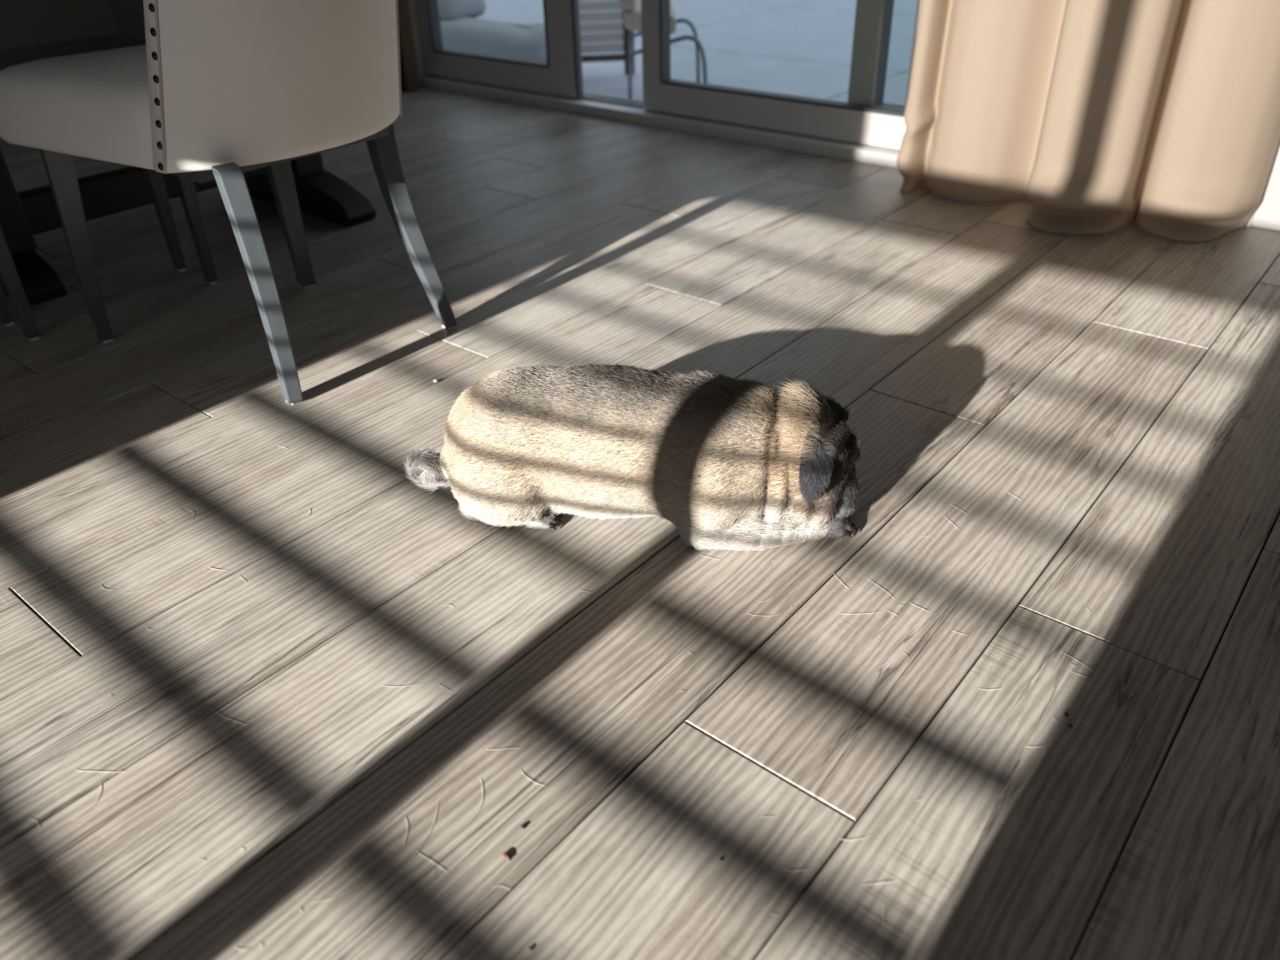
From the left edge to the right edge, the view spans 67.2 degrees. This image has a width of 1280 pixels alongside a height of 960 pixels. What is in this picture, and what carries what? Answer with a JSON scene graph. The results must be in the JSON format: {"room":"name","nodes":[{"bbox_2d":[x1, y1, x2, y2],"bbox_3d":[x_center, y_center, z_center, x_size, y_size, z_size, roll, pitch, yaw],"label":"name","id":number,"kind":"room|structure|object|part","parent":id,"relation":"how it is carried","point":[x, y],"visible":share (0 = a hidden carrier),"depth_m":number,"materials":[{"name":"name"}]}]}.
{"room":"dining room","nodes":[
{"label":"dining room","id":0,"kind":"room"},
{"bbox_2d":[0,0,117,49],"bbox_3d":[-4.099,-2.671,3.384,0.120,2.552,4.070,23,40,33],"label":"wall","id":1,"kind":"structure","parent":0,"point":[23,23],"depth_m":4.97,"materials":[{"name":"black paint"}]},
{"bbox_2d":[107,0,145,38],"bbox_3d":[-0.199,-2.361,2.743,6.800,2.552,0.120,23,40,33],"label":"wall","id":2,"kind":"structure","parent":0,"point":[128,16],"depth_m":5.08,"materials":[{"name":"black paint"}]},
{"bbox_2d":[407,0,921,168],"bbox_3d":[0.253,-1.982,2.518,2.974,2.084,0.142,23,40,33],"label":"door","id":3,"kind":"structure","parent":2,"relation":"in","point":[864,128],"depth_m":3.06,"materials":[{"name":"white plastic"}]},
{"bbox_3d":[-0.551,-2.317,3.075,0.826,1.992,0.040,23,40,33],"label":"panel","id":4,"kind":"part","parent":3,"relation":"part of","materials":[{"name":"white plastic"}]},
{"bbox_3d":[0.277,-1.124,3.076,2.974,0.038,0.142,23,40,33],"label":"sill","id":5,"kind":"part","parent":3,"relation":"part of","materials":[{"name":"white plastic"}]},
{"bbox_3d":[0.377,-1.918,2.422,0.980,1.992,0.040,23,40,33],"label":"panel","id":6,"kind":"part","parent":3,"relation":"part of","materials":[{"name":"glass"}]},
{"bbox_3d":[0.995,-1.689,2.044,1.040,1.992,0.040,23,40,33],"label":"panel","id":7,"kind":"part","parent":3,"relation":"part of","materials":[{"name":"white plastic"}]},
{"bbox_2d":[896,0,1279,242],"bbox_3d":[0.974,-1.588,1.731,0.817,2.240,0.290,23,40,33],"label":"curtain","id":8,"kind":"object","parent":2,"relation":"hanging from","point":[1095,114],"visible":1,"depth_m":2.15,"materials":[{"name":"beige fabric"}]},
{"bbox_2d":[1245,142,1279,231],"bbox_3d":[1.875,-1.292,1.293,1.316,2.180,0.032,23,40,33],"label":"trim","id":9,"kind":"structure","parent":2,"relation":"attached to","point":[1267,215],"depth_m":2.18,"materials":[{"name":"white paint"}]},
{"bbox_2d":[0,34,1279,959],"bbox_3d":[-1.428,-0.448,2.164,7.040,0.032,3.980,23,40,33],"label":"floor","id":10,"kind":"structure","parent":0,"point":[976,354],"depth_m":1.17,"materials":[{"name":"grey wood"}]},
{"bbox_2d":[0,168,217,340],"bbox_3d":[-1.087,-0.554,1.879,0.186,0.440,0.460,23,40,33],"label":"dining chair","id":11,"kind":"object","parent":10,"relation":"on","point":[9,276],"visible":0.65,"depth_m":1.98,"materials":[{"name":"black wood"}]},
{"bbox_3d":[-1.258,-0.484,1.802,0.034,0.408,0.034,23,40,33],"label":"leg","id":12,"kind":"part","parent":11,"relation":"part of","materials":[{"name":"grey paint"}]},
{"bbox_3d":[-1.171,-0.447,1.741,0.034,0.408,0.034,23,40,33],"label":"leg","id":13,"kind":"part","parent":11,"relation":"part of","materials":[{"name":"grey paint"}]},
{"bbox_3d":[-1.027,-0.642,2.034,0.034,0.408,0.034,23,40,33],"label":"leg","id":14,"kind":"part","parent":11,"relation":"part of","materials":[{"name":"grey paint"}]},
{"bbox_3d":[-0.928,-0.600,1.965,0.034,0.408,0.034,23,40,33],"label":"leg","id":15,"kind":"part","parent":11,"relation":"part of","materials":[{"name":"grey paint"}]},
{"bbox_2d":[0,148,376,306],"bbox_3d":[-1.088,-0.826,1.993,1.020,0.772,2.200,23,40,33],"label":"dining table","id":16,"kind":"object","parent":10,"relation":"on","point":[321,193],"visible":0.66,"depth_m":2.12,"materials":[{"name":"black wood"}]},
{"bbox_3d":[-1.331,-0.723,1.867,0.110,0.572,0.080,23,40,33],"label":"post","id":17,"kind":"part","parent":16,"relation":"part of","materials":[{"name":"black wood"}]},
{"bbox_3d":[-0.880,-1.030,2.320,0.110,0.572,0.080,23,40,33],"label":"post","id":18,"kind":"part","parent":16,"relation":"part of","materials":[{"name":"black wood"}]},
{"bbox_2d":[0,0,457,404],"bbox_3d":[-0.683,-0.706,1.568,0.650,1.016,0.536,23,40,33],"label":"dining chair","id":19,"kind":"object","parent":10,"relation":"on","point":[220,91],"visible":1,"depth_m":1.47,"materials":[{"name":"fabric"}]},
{"bbox_3d":[-0.993,-0.417,1.726,0.056,0.366,0.073,-22,38,-28],"label":"leg","id":20,"kind":"part","parent":19,"relation":"part of","materials":[{"name":"grey paint"}]},
{"bbox_3d":[-0.766,-0.678,1.670,0.429,0.134,0.536,23,40,33],"label":"seat","id":21,"kind":"part","parent":19,"relation":"part of","materials":[{"name":"fabric"}]},
{"bbox_3d":[-0.598,-0.299,1.519,0.037,0.376,0.072,-22,38,-28],"label":"leg","id":22,"kind":"part","parent":19,"relation":"part of","materials":[{"name":"grey paint"}]},
{"bbox_3d":[-0.524,-0.799,1.366,0.247,0.647,0.439,23,40,33],"label":"backrest","id":23,"kind":"part","parent":19,"relation":"part of","materials":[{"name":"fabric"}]},
{"bbox_3d":[-0.718,-0.610,1.693,0.420,0.024,0.360,23,40,33],"label":"seat rail","id":24,"kind":"part","parent":19,"relation":"part of","materials":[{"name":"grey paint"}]},
{"bbox_3d":[-0.721,-0.573,1.954,0.044,0.366,0.052,-22,38,-28],"label":"leg","id":25,"kind":"part","parent":19,"relation":"part of","materials":[{"name":"grey paint"}]},
{"bbox_3d":[-0.425,-0.476,1.783,0.166,0.376,0.052,23,40,33],"label":"leg","id":26,"kind":"part","parent":19,"relation":"part of","materials":[{"name":"grey paint"}]},
{"bbox_2d":[397,0,420,92],"bbox_3d":[-1.050,-2.508,3.231,0.422,2.239,0.055,23,40,33],"label":"curtain","id":27,"kind":"object","parent":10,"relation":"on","point":[409,74],"visible":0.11,"depth_m":3.66,"materials":[{"name":"brown fabric"}]},
{"bbox_2d":[502,851,510,860],"bbox_3d":[-0.120,0.338,0.867,0.010,0.003,0.005,23,40,33],"label":"crumb","id":28,"kind":"object","parent":10,"relation":"on","point":[506,855],"visible":1,"depth_m":0.87,"materials":[{"name":"brown food"}]},
{"bbox_2d":[3,445,1205,959],"bbox_3d":[-0.079,0.192,1.092,1.508,0.001,0.777,4,33,8],"label":"dog hair","id":29,"kind":"object","parent":10,"relation":"on","point":[280,446],"visible":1,"depth_m":0.95,"materials":[{"name":"beige"}]},
{"bbox_2d":[403,361,862,551],"bbox_3d":[-0.015,-0.048,1.279,0.611,0.195,0.225,3,33,7],"label":"dog","id":30,"kind":"object","parent":10,"relation":"on","point":[732,464],"visible":1,"depth_m":1.21},
{"label":"outside","id":31,"kind":"structure","parent":0,"visible":0},
{"bbox_2d":[475,0,917,105],"bbox_3d":[2.708,-2.850,5.852,9.588,0.034,7.988,23,40,33],"label":"patio","id":32,"kind":"structure","parent":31,"point":[793,47],"depth_m":4.94,"materials":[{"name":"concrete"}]},
{"bbox_2d":[437,0,546,62],"bbox_3d":[-0.713,-2.032,4.369,0.940,0.368,0.320,23,40,33],"label":"outdoor sofa","id":33,"kind":"object","parent":32,"relation":"on","point":[460,30],"visible":0.35,"depth_m":4.21,"materials":[{"name":"fabric"}]},
{"bbox_2d":[437,0,485,20],"bbox_3d":[-0.908,-2.223,4.473,0.360,0.152,0.250,23,40,33],"label":"cushion","id":34,"kind":"object","parent":33,"relation":"on","point":[448,10],"depth_m":4.36,"materials":[{"name":"white fabric"}]},
{"bbox_2d":[578,0,635,74],"bbox_3d":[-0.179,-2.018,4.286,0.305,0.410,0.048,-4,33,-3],"label":"patio chair","id":35,"kind":"object","parent":32,"relation":"on","point":[614,5],"visible":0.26,"depth_m":4.30,"materials":[{"name":"grey wood"}]},
{"bbox_3d":[-0.176,-1.910,4.364,0.257,0.028,0.020,-4,33,-3],"label":"rail","id":36,"kind":"part","parent":35,"relation":"part of","materials":[{"name":"brown wood"}]},
{"bbox_3d":[-0.051,-2.026,4.294,0.036,0.410,0.036,23,40,33],"label":"post","id":37,"kind":"part","parent":35,"relation":"part of","materials":[{"name":"white metal"}]},
{"bbox_2d":[619,0,707,98],"bbox_3d":[0.086,-1.771,3.657,0.664,0.670,0.338,23,40,33],"label":"patio chair","id":38,"kind":"object","parent":32,"relation":"on","point":[633,15],"visible":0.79,"depth_m":3.57,"materials":[{"name":"grey metal"}]},
{"bbox_2d":[619,0,635,10],"bbox_3d":[-0.048,-1.974,3.646,0.062,0.312,0.462,-1,33,1],"label":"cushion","id":39,"kind":"object","parent":38,"relation":"on","point":[627,5],"depth_m":3.54,"materials":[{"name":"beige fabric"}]},
{"bbox_3d":[-0.042,-1.749,4.050,0.026,0.211,0.016,23,40,33],"label":"leg","id":40,"kind":"part","parent":38,"relation":"part of","materials":[{"name":"grey metal"}]},
{"bbox_3d":[-0.037,-1.521,3.699,0.026,0.211,0.016,23,40,33],"label":"leg","id":41,"kind":"part","parent":38,"relation":"part of","materials":[{"name":"grey metal"}]},
{"bbox_2d":[623,0,675,34],"bbox_3d":[0.036,-1.781,3.694,0.190,0.068,0.567,-1,33,1],"label":"seat cushion","id":42,"kind":"object","parent":38,"relation":"on","point":[633,15],"depth_m":3.56,"materials":[{"name":"beige fabric"}]}
]}

